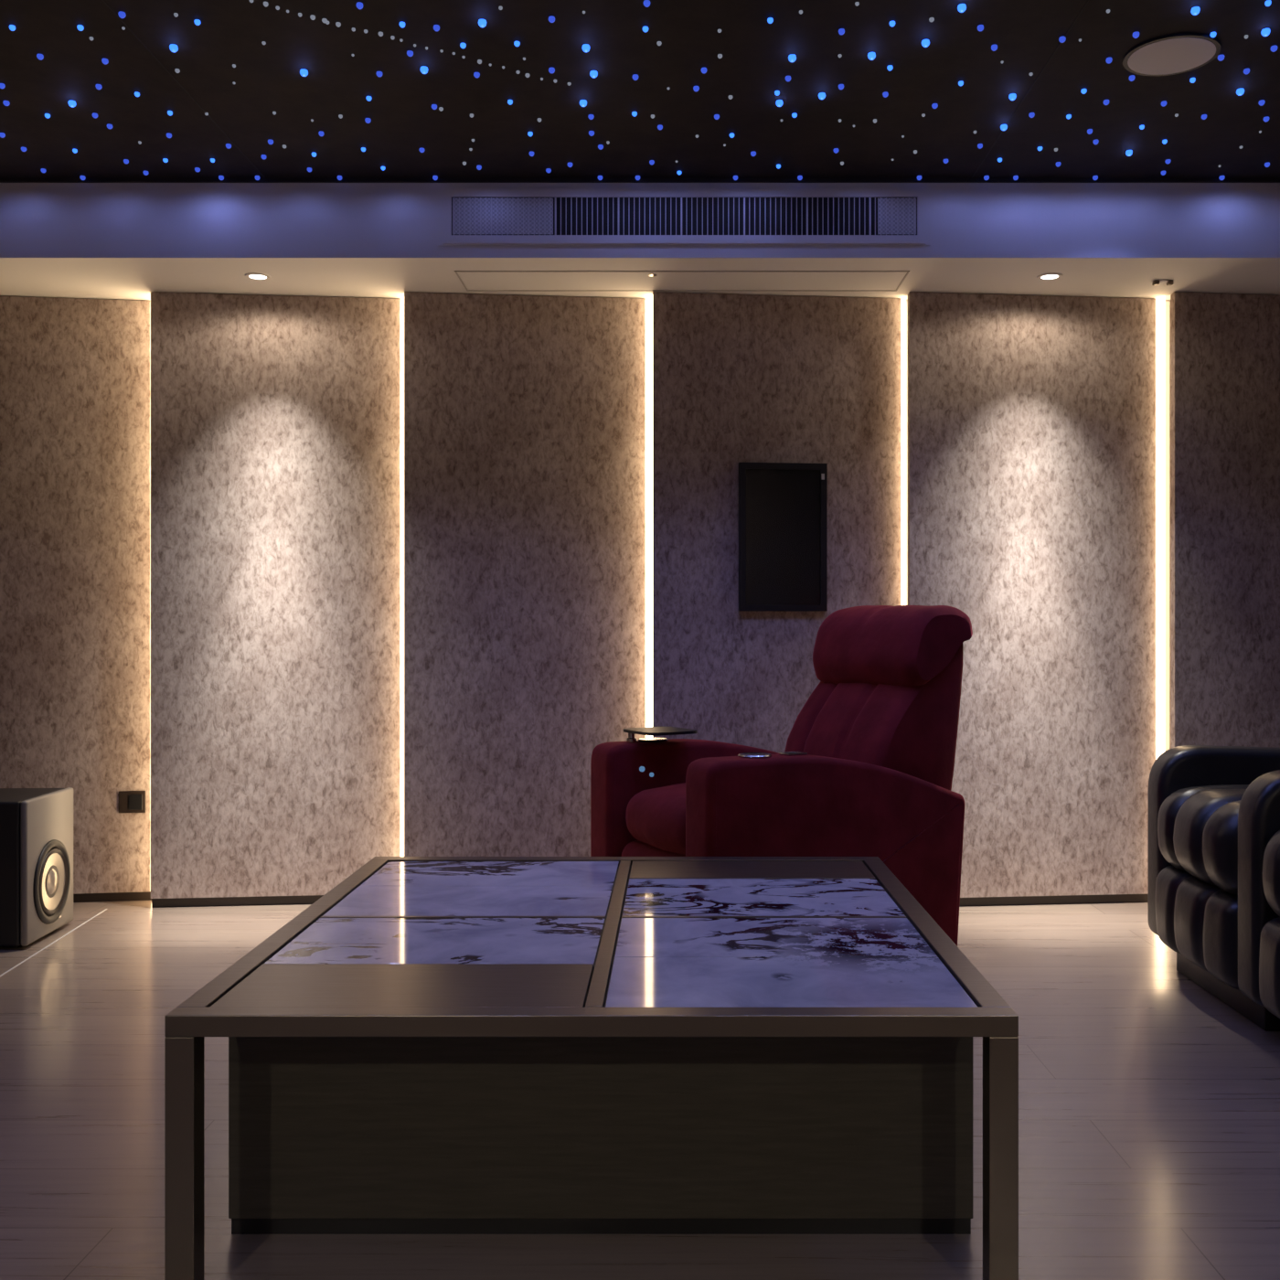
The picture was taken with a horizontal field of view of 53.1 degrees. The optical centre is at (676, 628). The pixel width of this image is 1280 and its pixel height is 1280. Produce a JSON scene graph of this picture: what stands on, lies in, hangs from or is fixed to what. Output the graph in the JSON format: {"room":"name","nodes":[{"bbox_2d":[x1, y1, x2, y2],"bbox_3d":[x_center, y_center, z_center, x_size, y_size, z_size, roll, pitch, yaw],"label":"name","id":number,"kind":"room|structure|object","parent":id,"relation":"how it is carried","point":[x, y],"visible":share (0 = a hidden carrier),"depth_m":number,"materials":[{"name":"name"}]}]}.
{"room":"home theater","nodes":[
{"label":"home theater","id":0,"kind":"room"},
{"bbox_2d":[0,0,1279,178],"bbox_3d":[-0.300,-1.595,0.917,7.200,0.080,7.035,0,0,0],"label":"ceiling","id":1,"kind":"structure","parent":0,"point":[754,63],"depth_m":3.71,"materials":[{"name":"black paint"}]},
{"bbox_2d":[2,100,10,106],"bbox_3d":[-1.979,-1.548,3.780,0.018,0.013,0.018,0,0,0],"label":"recessed light","id":2,"kind":"object","parent":1,"relation":"in","point":[5,102],"visible":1,"depth_m":3.77,"materials":[{"name":"blue"}]},
{"bbox_2d":[9,24,15,31],"bbox_3d":[-1.716,-1.549,3.306,0.016,0.012,0.016,0,0,0],"label":"recessed light","id":3,"kind":"object","parent":1,"relation":"in","point":[12,27],"visible":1,"depth_m":3.30,"materials":[{"name":"blue"}]},
{"bbox_2d":[36,53,43,60],"bbox_3d":[-1.726,-1.548,3.472,0.018,0.013,0.018,0,0,0],"label":"recessed light","id":4,"kind":"object","parent":1,"relation":"in","point":[40,57],"visible":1,"depth_m":3.47,"materials":[{"name":"blue"}]},
{"bbox_2d":[67,100,75,106],"bbox_3d":[-1.784,-1.547,3.780,0.022,0.017,0.022,0,0,0],"label":"recessed light","id":5,"kind":"object","parent":1,"relation":"in","point":[72,103],"visible":1,"depth_m":3.77,"materials":[{"name":"blue plastic"}]},
{"bbox_2d":[76,24,84,31],"bbox_3d":[-1.540,-1.549,3.306,0.016,0.012,0.016,0,0,0],"label":"recessed light","id":6,"kind":"object","parent":1,"relation":"in","point":[80,27],"visible":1,"depth_m":3.30,"materials":[{"name":"blue"}]},
{"bbox_2d":[95,84,102,89],"bbox_3d":[-1.655,-1.548,3.665,0.018,0.013,0.018,0,0,0],"label":"recessed light","id":7,"kind":"object","parent":1,"relation":"in","point":[98,86],"visible":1,"depth_m":3.66,"materials":[{"name":"blue"}]},
{"bbox_2d":[101,58,108,64],"bbox_3d":[-1.562,-1.548,3.500,0.018,0.013,0.018,0,0,0],"label":"recessed light","id":8,"kind":"object","parent":1,"relation":"in","point":[105,61],"visible":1,"depth_m":3.50,"materials":[{"name":"blue"}]},
{"bbox_2d":[118,10,126,18],"bbox_3d":[-1.401,-1.548,3.235,0.018,0.013,0.018,0,0,0],"label":"recessed light","id":9,"kind":"object","parent":1,"relation":"in","point":[122,15],"visible":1,"depth_m":3.23,"materials":[{"name":"blue"}]},
{"bbox_2d":[169,43,178,52],"bbox_3d":[-1.343,-1.547,3.418,0.022,0.017,0.022,0,0,0],"label":"recessed light","id":10,"kind":"object","parent":1,"relation":"in","point":[173,48],"visible":1,"depth_m":3.41,"materials":[{"name":"blue plastic"}]},
{"bbox_2d":[194,19,200,25],"bbox_3d":[-1.226,-1.549,3.276,0.016,0.012,0.016,0,0,0],"label":"recessed light","id":11,"kind":"object","parent":1,"relation":"in","point":[197,21],"visible":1,"depth_m":3.27,"materials":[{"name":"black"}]},
{"bbox_2d":[299,68,308,76],"bbox_3d":[-1.039,-1.547,3.569,0.022,0.017,0.022,0,0,0],"label":"recessed light","id":12,"kind":"object","parent":1,"relation":"in","point":[304,72],"visible":1,"depth_m":3.56,"materials":[{"name":"blue"}]},
{"bbox_2d":[356,1,362,9],"bbox_3d":[-0.789,-1.548,3.187,0.018,0.013,0.018,0,0,0],"label":"recessed light","id":13,"kind":"object","parent":1,"relation":"in","point":[359,5],"visible":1,"depth_m":3.18,"materials":[{"name":"blue"}]},
{"bbox_2d":[376,71,382,76],"bbox_3d":[-0.831,-1.548,3.581,0.018,0.013,0.018,0,0,0],"label":"recessed light","id":14,"kind":"object","parent":1,"relation":"in","point":[378,73],"visible":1,"depth_m":3.58,"materials":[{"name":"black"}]},
{"bbox_2d":[399,21,405,27],"bbox_3d":[-0.705,-1.549,3.288,0.016,0.012,0.016,0,0,0],"label":"recessed light","id":15,"kind":"object","parent":1,"relation":"in","point":[401,24],"visible":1,"depth_m":3.28,"materials":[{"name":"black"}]},
{"bbox_2d":[406,50,413,56],"bbox_3d":[-0.719,-1.548,3.453,0.018,0.013,0.018,0,0,0],"label":"recessed light","id":16,"kind":"object","parent":1,"relation":"in","point":[410,53],"visible":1,"depth_m":3.45,"materials":[{"name":"blue"}]},
{"bbox_2d":[420,65,427,74],"bbox_3d":[-0.700,-1.547,3.551,0.022,0.017,0.022,0,0,0],"label":"recessed light","id":17,"kind":"object","parent":1,"relation":"in","point":[423,69],"visible":1,"depth_m":3.54,"materials":[{"name":"blue"}]},
{"bbox_2d":[431,104,437,109],"bbox_3d":[-0.720,-1.548,3.806,0.018,0.013,0.018,0,0,0],"label":"recessed light","id":18,"kind":"object","parent":1,"relation":"in","point":[433,106],"visible":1,"depth_m":3.80,"materials":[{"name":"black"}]},
{"bbox_2d":[433,24,439,31],"bbox_3d":[-0.620,-1.548,3.306,0.018,0.013,0.018,0,0,0],"label":"recessed light","id":19,"kind":"object","parent":1,"relation":"in","point":[436,27],"visible":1,"depth_m":3.30,"materials":[{"name":"blue"}]},
{"bbox_2d":[473,72,479,77],"bbox_3d":[-0.560,-1.548,3.587,0.018,0.013,0.018,0,0,0],"label":"recessed light","id":20,"kind":"object","parent":1,"relation":"in","point":[475,74],"visible":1,"depth_m":3.58,"materials":[{"name":"blue"}]},
{"bbox_2d":[478,19,486,27],"bbox_3d":[-0.497,-1.547,3.276,0.022,0.017,0.022,0,0,0],"label":"recessed light","id":21,"kind":"object","parent":1,"relation":"in","point":[482,23],"visible":1,"depth_m":3.27,"materials":[{"name":"blue"}]},
{"bbox_2d":[548,15,554,22],"bbox_3d":[-0.318,-1.548,3.259,0.018,0.013,0.018,0,0,0],"label":"recessed light","id":22,"kind":"object","parent":1,"relation":"in","point":[551,19],"visible":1,"depth_m":3.25,"materials":[{"name":"blue"}]},
{"bbox_2d":[548,67,554,73],"bbox_3d":[-0.347,-1.548,3.557,0.018,0.013,0.018,0,0,0],"label":"recessed light","id":23,"kind":"object","parent":1,"relation":"in","point":[550,69],"visible":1,"depth_m":3.55,"materials":[{"name":"blue"}]},
{"bbox_2d":[579,99,586,106],"bbox_3d":[-0.275,-1.547,3.776,0.022,0.017,0.022,0,0,0],"label":"recessed light","id":24,"kind":"object","parent":1,"relation":"in","point":[582,102],"visible":1,"depth_m":3.77,"materials":[{"name":"blue"}]},
{"bbox_2d":[581,43,590,52],"bbox_3d":[-0.242,-1.547,3.418,0.022,0.017,0.022,0,0,0],"label":"recessed light","id":25,"kind":"object","parent":1,"relation":"in","point":[585,48],"visible":1,"depth_m":3.41,"materials":[{"name":"blue"}]},
{"bbox_2d":[589,70,597,77],"bbox_3d":[-0.231,-1.547,3.578,0.022,0.017,0.022,0,0,0],"label":"recessed light","id":26,"kind":"object","parent":1,"relation":"in","point":[593,73],"visible":1,"depth_m":3.57,"materials":[{"name":"blue"}]},
{"bbox_2d":[632,74,638,80],"bbox_3d":[-0.116,-1.548,3.601,0.018,0.013,0.018,0,0,0],"label":"recessed light","id":27,"kind":"object","parent":1,"relation":"in","point":[634,76],"visible":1,"depth_m":3.60,"materials":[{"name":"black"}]},
{"bbox_2d":[0,178,1279,182],"bbox_3d":[-0.300,-1.549,4.429,7.200,0.012,0.012,0,0,0],"label":"trim","id":28,"kind":"structure","parent":1,"relation":"attached to","point":[2,180],"depth_m":4.42,"materials":[{"name":"grey"}]},
{"bbox_2d":[642,26,648,31],"bbox_3d":[-0.081,-1.549,3.314,0.016,0.012,0.016,0,0,0],"label":"recessed light","id":29,"kind":"object","parent":1,"relation":"in","point":[645,28],"visible":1,"depth_m":3.31,"materials":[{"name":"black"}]},
{"bbox_2d":[643,0,650,7],"bbox_3d":[-0.074,-1.548,3.176,0.018,0.013,0.018,0,0,0],"label":"recessed light","id":30,"kind":"object","parent":1,"relation":"in","point":[646,3],"visible":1,"depth_m":3.17,"materials":[{"name":"blue"}]},
{"bbox_2d":[693,85,699,91],"bbox_3d":[0.057,-1.548,3.677,0.018,0.013,0.018,0,0,0],"label":"recessed light","id":31,"kind":"object","parent":1,"relation":"in","point":[695,88],"visible":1,"depth_m":3.67,"materials":[{"name":"blue plastic"}]},
{"bbox_2d":[701,67,706,73],"bbox_3d":[0.076,-1.548,3.557,0.018,0.013,0.018,0,0,0],"label":"recessed light","id":32,"kind":"object","parent":1,"relation":"in","point":[703,69],"visible":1,"depth_m":3.55,"materials":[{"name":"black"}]},
{"bbox_2d":[714,114,719,119],"bbox_3d":[0.122,-1.548,3.881,0.018,0.013,0.018,0,0,0],"label":"recessed light","id":33,"kind":"object","parent":1,"relation":"in","point":[716,116],"visible":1,"depth_m":3.88,"materials":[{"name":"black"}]},
{"bbox_2d":[767,17,773,23],"bbox_3d":[0.239,-1.549,3.266,0.016,0.012,0.016,0,0,0],"label":"recessed light","id":34,"kind":"object","parent":1,"relation":"in","point":[770,20],"visible":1,"depth_m":3.26,"materials":[{"name":"blue"}]},
{"bbox_2d":[775,99,783,106],"bbox_3d":[0.303,-1.547,3.776,0.022,0.017,0.022,0,0,0],"label":"recessed light","id":35,"kind":"object","parent":1,"relation":"in","point":[779,102],"visible":1,"depth_m":3.77,"materials":[{"name":"blue"}]},
{"bbox_2d":[785,75,790,81],"bbox_3d":[0.315,-1.548,3.610,0.018,0.013,0.018,0,0,0],"label":"recessed light","id":36,"kind":"object","parent":1,"relation":"in","point":[787,78],"visible":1,"depth_m":3.60,"materials":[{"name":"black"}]},
{"bbox_2d":[788,53,796,62],"bbox_3d":[0.314,-1.547,3.478,0.022,0.017,0.022,0,0,0],"label":"recessed light","id":37,"kind":"object","parent":1,"relation":"in","point":[792,58],"visible":1,"depth_m":3.47,"materials":[{"name":"blue"}]},
{"bbox_2d":[818,92,825,99],"bbox_3d":[0.423,-1.547,3.725,0.022,0.017,0.022,0,0,0],"label":"recessed light","id":38,"kind":"object","parent":1,"relation":"in","point":[822,95],"visible":1,"depth_m":3.72,"materials":[{"name":"blue"}]},
{"bbox_2d":[838,84,843,89],"bbox_3d":[0.471,-1.548,3.665,0.018,0.013,0.018,0,0,0],"label":"recessed light","id":39,"kind":"object","parent":1,"relation":"in","point":[840,86],"visible":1,"depth_m":3.66,"materials":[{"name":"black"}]},
{"bbox_2d":[838,28,844,34],"bbox_3d":[0.429,-1.548,3.326,0.018,0.013,0.018,0,0,0],"label":"recessed light","id":40,"kind":"object","parent":1,"relation":"in","point":[841,31],"visible":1,"depth_m":3.32,"materials":[{"name":"blue"}]},
{"bbox_2d":[867,52,875,60],"bbox_3d":[0.528,-1.547,3.464,0.022,0.017,0.022,0,0,0],"label":"recessed light","id":41,"kind":"object","parent":1,"relation":"in","point":[871,56],"visible":1,"depth_m":3.46,"materials":[{"name":"blue"}]},
{"bbox_2d":[882,91,888,97],"bbox_3d":[0.607,-1.548,3.718,0.018,0.013,0.018,0,0,0],"label":"recessed light","id":42,"kind":"object","parent":1,"relation":"in","point":[885,94],"visible":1,"depth_m":3.71,"materials":[{"name":"blue"}]},
{"bbox_2d":[889,21,895,26],"bbox_3d":[0.553,-1.549,3.284,0.016,0.012,0.016,0,0,0],"label":"recessed light","id":43,"kind":"object","parent":1,"relation":"in","point":[891,23],"visible":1,"depth_m":3.28,"materials":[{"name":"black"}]},
{"bbox_2d":[921,39,929,47],"bbox_3d":[0.659,-1.547,3.388,0.022,0.017,0.022,0,0,0],"label":"recessed light","id":44,"kind":"object","parent":1,"relation":"in","point":[925,43],"visible":1,"depth_m":3.38,"materials":[{"name":"blue"}]},
{"bbox_2d":[931,103,938,108],"bbox_3d":[0.767,-1.548,3.799,0.018,0.013,0.018,0,0,0],"label":"recessed light","id":45,"kind":"object","parent":1,"relation":"in","point":[934,105],"visible":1,"depth_m":3.79,"materials":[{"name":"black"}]},
{"bbox_2d":[957,3,966,12],"bbox_3d":[0.712,-1.547,3.197,0.022,0.017,0.022,0,0,0],"label":"recessed light","id":46,"kind":"object","parent":1,"relation":"in","point":[961,7],"visible":1,"depth_m":3.19,"materials":[{"name":"blue"}]},
{"bbox_2d":[977,24,983,31],"bbox_3d":[0.785,-1.548,3.306,0.018,0.013,0.018,0,0,0],"label":"recessed light","id":47,"kind":"object","parent":1,"relation":"in","point":[980,27],"visible":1,"depth_m":3.30,"materials":[{"name":"blue"}]},
{"bbox_2d":[991,44,997,51],"bbox_3d":[0.848,-1.548,3.418,0.018,0.013,0.018,0,0,0],"label":"recessed light","id":48,"kind":"object","parent":1,"relation":"in","point":[994,48],"visible":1,"depth_m":3.41,"materials":[{"name":"blue plastic"}]},
{"bbox_2d":[1000,124,1007,130],"bbox_3d":[1.012,-1.547,3.958,0.022,0.017,0.022,0,0,0],"label":"recessed light","id":49,"kind":"object","parent":1,"relation":"in","point":[1003,127],"visible":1,"depth_m":3.95,"materials":[{"name":"blue plastic"}]},
{"bbox_2d":[1008,93,1016,100],"bbox_3d":[0.979,-1.547,3.731,0.022,0.017,0.022,0,0,0],"label":"recessed light","id":50,"kind":"object","parent":1,"relation":"in","point":[1012,96],"visible":1,"depth_m":3.72,"materials":[{"name":"blue"}]},
{"bbox_2d":[1028,112,1034,117],"bbox_3d":[1.073,-1.548,3.867,0.018,0.013,0.018,0,0,0],"label":"recessed light","id":51,"kind":"object","parent":1,"relation":"in","point":[1031,114],"visible":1,"depth_m":3.86,"materials":[{"name":"blue plastic"}]},
{"bbox_2d":[1058,36,1066,42],"bbox_3d":[1.016,-1.548,3.370,0.018,0.013,0.018,0,0,0],"label":"recessed light","id":52,"kind":"object","parent":1,"relation":"in","point":[1061,39],"visible":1,"depth_m":3.37,"materials":[{"name":"blue"}]},
{"bbox_2d":[1103,99,1109,105],"bbox_3d":[1.267,-1.548,3.773,0.018,0.013,0.018,0,0,0],"label":"recessed light","id":53,"kind":"object","parent":1,"relation":"in","point":[1105,101],"visible":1,"depth_m":3.77,"materials":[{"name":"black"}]},
{"bbox_2d":[1105,57,1112,63],"bbox_3d":[1.181,-1.548,3.494,0.018,0.013,0.018,0,0,0],"label":"recessed light","id":54,"kind":"object","parent":1,"relation":"in","point":[1108,60],"visible":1,"depth_m":3.49,"materials":[{"name":"blue"}]},
{"bbox_2d":[1125,149,1132,156],"bbox_3d":[1.475,-1.547,4.170,0.022,0.017,0.022,0,0,0],"label":"recessed light","id":55,"kind":"object","parent":1,"relation":"in","point":[1128,153],"visible":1,"depth_m":4.16,"materials":[{"name":"blue plastic"}]},
{"bbox_2d":[1129,74,1135,81],"bbox_3d":[1.283,-1.548,3.607,0.018,0.013,0.018,0,0,0],"label":"recessed light","id":56,"kind":"object","parent":1,"relation":"in","point":[1132,77],"visible":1,"depth_m":3.60,"materials":[{"name":"blue"}]},
{"bbox_2d":[1132,32,1139,38],"bbox_3d":[1.200,-1.548,3.344,0.018,0.013,0.018,0,0,0],"label":"recessed light","id":57,"kind":"object","parent":1,"relation":"in","point":[1136,35],"visible":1,"depth_m":3.34,"materials":[{"name":"blue plastic"}]},
{"bbox_2d":[1161,100,1166,106],"bbox_3d":[1.440,-1.548,3.783,0.018,0.013,0.018,0,0,0],"label":"recessed light","id":58,"kind":"object","parent":1,"relation":"in","point":[1164,102],"visible":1,"depth_m":3.78,"materials":[{"name":"blue"}]},
{"bbox_2d":[1122,32,1221,75],"bbox_3d":[1.340,-1.550,3.467,0.248,0.011,0.248,0,0,0],"label":"ceiling speaker","id":59,"kind":"object","parent":1,"relation":"attached to","point":[1172,54],"visible":1,"depth_m":3.45,"materials":[{"name":"grey plastic"}]},
{"bbox_2d":[1190,6,1200,15],"bbox_3d":[1.302,-1.547,3.211,0.022,0.017,0.022,0,0,0],"label":"recessed light","id":60,"kind":"object","parent":1,"relation":"in","point":[1195,10],"visible":1,"depth_m":3.20,"materials":[{"name":"blue"}]},
{"bbox_2d":[1210,32,1215,37],"bbox_3d":[1.402,-1.549,3.344,0.016,0.012,0.016,0,0,0],"label":"recessed light","id":61,"kind":"object","parent":1,"relation":"in","point":[1212,34],"visible":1,"depth_m":3.34,"materials":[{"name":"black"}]},
{"bbox_2d":[1217,54,1224,61],"bbox_3d":[1.479,-1.548,3.478,0.018,0.013,0.018,0,0,0],"label":"recessed light","id":62,"kind":"object","parent":1,"relation":"in","point":[1221,58],"visible":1,"depth_m":3.47,"materials":[{"name":"blue"}]},
{"bbox_2d":[1236,87,1244,95],"bbox_3d":[1.628,-1.547,3.696,0.022,0.017,0.022,0,0,0],"label":"recessed light","id":63,"kind":"object","parent":1,"relation":"in","point":[1240,91],"visible":1,"depth_m":3.69,"materials":[{"name":"blue"}]},
{"bbox_2d":[1243,68,1249,74],"bbox_3d":[1.587,-1.548,3.563,0.018,0.013,0.018,0,0,0],"label":"recessed light","id":64,"kind":"object","parent":1,"relation":"in","point":[1245,70],"visible":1,"depth_m":3.56,"materials":[{"name":"blue"}]},
{"bbox_2d":[1258,99,1265,106],"bbox_3d":[1.726,-1.548,3.776,0.018,0.013,0.018,0,0,0],"label":"recessed light","id":65,"kind":"object","parent":1,"relation":"in","point":[1261,102],"visible":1,"depth_m":3.77,"materials":[{"name":"blue"}]},
{"bbox_2d":[1260,28,1270,36],"bbox_3d":[1.531,-1.547,3.326,0.022,0.017,0.022,0,0,0],"label":"recessed light","id":66,"kind":"object","parent":1,"relation":"in","point":[1265,32],"visible":1,"depth_m":3.32,"materials":[{"name":"blue"}]},
{"bbox_2d":[1264,0,1271,6],"bbox_3d":[1.468,-1.549,3.176,0.016,0.012,0.016,0,0,0],"label":"recessed light","id":67,"kind":"object","parent":1,"relation":"in","point":[1267,3],"visible":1,"depth_m":3.17,"materials":[{"name":"blue"}]},
{"bbox_2d":[1270,45,1277,52],"bbox_3d":[1.598,-1.548,3.423,0.018,0.013,0.018,0,0,0],"label":"recessed light","id":68,"kind":"object","parent":1,"relation":"in","point":[1274,48],"visible":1,"depth_m":3.42,"materials":[{"name":"blue"}]},
{"bbox_2d":[0,900,1279,1279],"bbox_3d":[-0.300,1.097,1.260,7.200,0.060,7.720,0,0,0],"label":"floor","id":69,"kind":"structure","parent":0,"point":[1149,1105],"depth_m":2.69,"materials":[{"name":"laminate"}]},
{"bbox_2d":[0,787,73,947],"bbox_3d":[-2.411,0.820,4.415,0.522,0.494,0.380,0,0,-3],"label":"subwoofer","id":70,"kind":"object","parent":69,"relation":"on","point":[37,824],"visible":1,"depth_m":4.31,"materials":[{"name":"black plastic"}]},
{"bbox_2d":[0,908,106,976],"bbox_3d":[-2.083,1.066,4.030,0.006,0.001,1.668,0,0,-6],"label":"trim","id":71,"kind":"structure","parent":69,"relation":"on","point":[105,909],"depth_m":4.32,"materials":[{"name":"grey"}]},
{"bbox_2d":[0,296,151,902],"bbox_3d":[-2.531,-0.106,4.971,0.956,2.347,0.059,0,0,-8],"label":"wall panel","id":72,"kind":"object","parent":69,"relation":"on","point":[75,373],"visible":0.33,"depth_m":4.97,"materials":[{"name":"fabric"}]},
{"bbox_2d":[118,790,145,812],"bbox_3d":[-2.124,0.679,4.994,0.100,0.086,0.012,0,0,-8],"label":"wall socket","id":73,"kind":"object","parent":72,"relation":"attached to","point":[129,801],"visible":1,"depth_m":4.99,"materials":[{"name":"brown plastic"}]},
{"bbox_2d":[150,291,400,907],"bbox_3d":[-1.540,-0.106,4.953,0.938,2.347,0.060,0,0,-6],"label":"wall panel","id":74,"kind":"object","parent":69,"relation":"on","point":[275,420],"visible":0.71,"depth_m":4.92,"materials":[{"name":"fabric"}]},
{"bbox_2d":[400,291,645,856],"bbox_3d":[-0.602,-0.106,5.003,0.958,2.347,0.162,0,0,-6],"label":"wall panel","id":75,"kind":"object","parent":69,"relation":"on","point":[525,415],"depth_m":4.92,"materials":[{"name":"fabric"}]},
{"bbox_2d":[164,856,1018,1279],"bbox_3d":[-0.133,0.837,2.703,1.338,0.460,1.395,0,0,0],"label":"coffee table","id":76,"kind":"object","parent":69,"relation":"on","point":[431,1045],"visible":1,"depth_m":2.25,"materials":[{"name":"brown wood"}]},
{"bbox_2d":[645,291,907,752],"bbox_3d":[0.397,-0.106,4.985,1.047,2.347,0.201,0,0,-6],"label":"wall panel","id":77,"kind":"object","parent":69,"relation":"on","point":[737,378],"depth_m":4.92,"materials":[{"name":"fabric"}]},
{"bbox_2d":[738,462,827,611],"bbox_3d":[0.408,-0.349,4.910,0.340,0.568,0.027,0,0,-6],"label":"wall speaker","id":78,"kind":"object","parent":77,"relation":"attached to","point":[783,506],"visible":1,"depth_m":4.91,"materials":[{"name":"black plastic"}]},
{"bbox_2d":[590,605,972,946],"bbox_3d":[0.363,0.494,4.085,1.075,1.146,0.720,0,0,-31],"label":"recliner chair","id":79,"kind":"object","parent":69,"relation":"on","point":[866,766],"visible":0.75,"depth_m":3.97,"materials":[{"name":"red fabric"}]},
{"bbox_2d":[625,782,685,855],"bbox_3d":[0.210,0.579,3.994,0.687,0.202,0.440,0,0,-31],"label":"seat cushion","id":80,"kind":"object","parent":79,"relation":"on","point":[655,812],"depth_m":3.84,"materials":[{"name":"red fabric"}]},
{"bbox_2d":[623,726,697,742],"bbox_3d":[-0.053,0.346,4.113,0.239,0.041,0.245,0,0,0],"label":"tray","id":81,"kind":"object","parent":79,"relation":"on","point":[647,730],"depth_m":4.11,"materials":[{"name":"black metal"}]},
{"bbox_2d":[907,291,1169,906],"bbox_3d":[1.410,-0.106,4.937,1.051,2.347,0.103,0,0,-6],"label":"wall panel","id":82,"kind":"object","parent":69,"relation":"on","point":[1031,419],"depth_m":4.93,"materials":[{"name":"fabric"}]},
{"bbox_2d":[1147,745,1279,1031],"bbox_3d":[2.039,0.494,3.335,1.176,1.146,1.530,0,0,0],"label":"recliner sofa","id":83,"kind":"object","parent":69,"relation":"on","point":[1213,811],"visible":1,"depth_m":3.56,"materials":[{"name":"black leather"}]},
{"bbox_2d":[1157,784,1249,895],"bbox_3d":[1.804,0.602,3.685,0.708,0.283,0.565,0,0,0],"label":"seat cushion","id":84,"kind":"object","parent":83,"relation":"on","point":[1198,824],"depth_m":3.63,"materials":[{"name":"black leather"}]},
{"bbox_2d":[1262,829,1279,917],"bbox_3d":[1.805,0.602,2.985,0.708,0.282,0.565,0,0,0],"label":"seat cushion","id":85,"kind":"object","parent":83,"relation":"on","point":[1271,837],"depth_m":3.16,"materials":[{"name":"black leather"}]},
{"bbox_2d":[1170,291,1279,748],"bbox_3d":[2.378,-0.106,4.953,0.971,2.347,0.060,0,0,-6],"label":"wall panel","id":86,"kind":"object","parent":69,"relation":"on","point":[1225,347],"visible":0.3,"depth_m":4.90,"materials":[{"name":"fabric"}]},
{"bbox_2d":[1169,307,1170,748],"bbox_3d":[-0.300,-0.284,5.170,7.200,2.702,0.100,0,0,0],"label":"wall","id":87,"kind":"structure","parent":0,"point":[1169,307],"depth_m":5.12,"materials":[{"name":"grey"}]},
{"bbox_2d":[245,272,270,280],"bbox_3d":[-1.526,-1.281,4.665,0.092,0.004,0.092,0,0,0],"label":"recessed light","id":88,"kind":"object","parent":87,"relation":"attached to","point":[258,276],"visible":1,"depth_m":4.66,"materials":[{"name":"white paint"}]},
{"bbox_2d":[0,182,1279,307],"bbox_3d":[-0.300,-1.459,4.777,7.200,0.352,0.685,0,0,0],"label":"ceiling","id":89,"kind":"structure","parent":87,"relation":"attached to","point":[81,240],"depth_m":4.43,"materials":[{"name":"white paint"}]},
{"bbox_2d":[454,270,909,291],"bbox_3d":[0.020,-1.280,4.730,1.634,0.006,0.270,0,0,0],"label":"access panel","id":90,"kind":"object","parent":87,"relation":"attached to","point":[475,281],"visible":1,"depth_m":4.71,"materials":[{"name":"grey paint"}]},
{"bbox_2d":[437,187,930,245],"bbox_3d":[0.027,-1.425,4.431,1.704,0.201,0.009,0,0,0],"label":"air vent","id":91,"kind":"object","parent":87,"relation":"attached to","point":[466,216],"visible":1,"depth_m":4.43,"materials":[{"name":"white metal"}]},
{"bbox_2d":[1036,272,1062,280],"bbox_3d":[1.360,-1.281,4.665,0.092,0.004,0.092,0,0,0],"label":"recessed light","id":92,"kind":"object","parent":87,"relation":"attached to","point":[1049,276],"visible":1,"depth_m":4.66,"materials":[{"name":"white paint"}]},
{"bbox_2d":[1152,278,1173,285],"bbox_3d":[1.796,-1.275,4.727,0.072,0.016,0.040,0,0,0],"label":"ceiling fitting","id":93,"kind":"object","parent":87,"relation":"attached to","point":[1164,281],"visible":1,"depth_m":4.72,"materials":[{"name":"white paint"}]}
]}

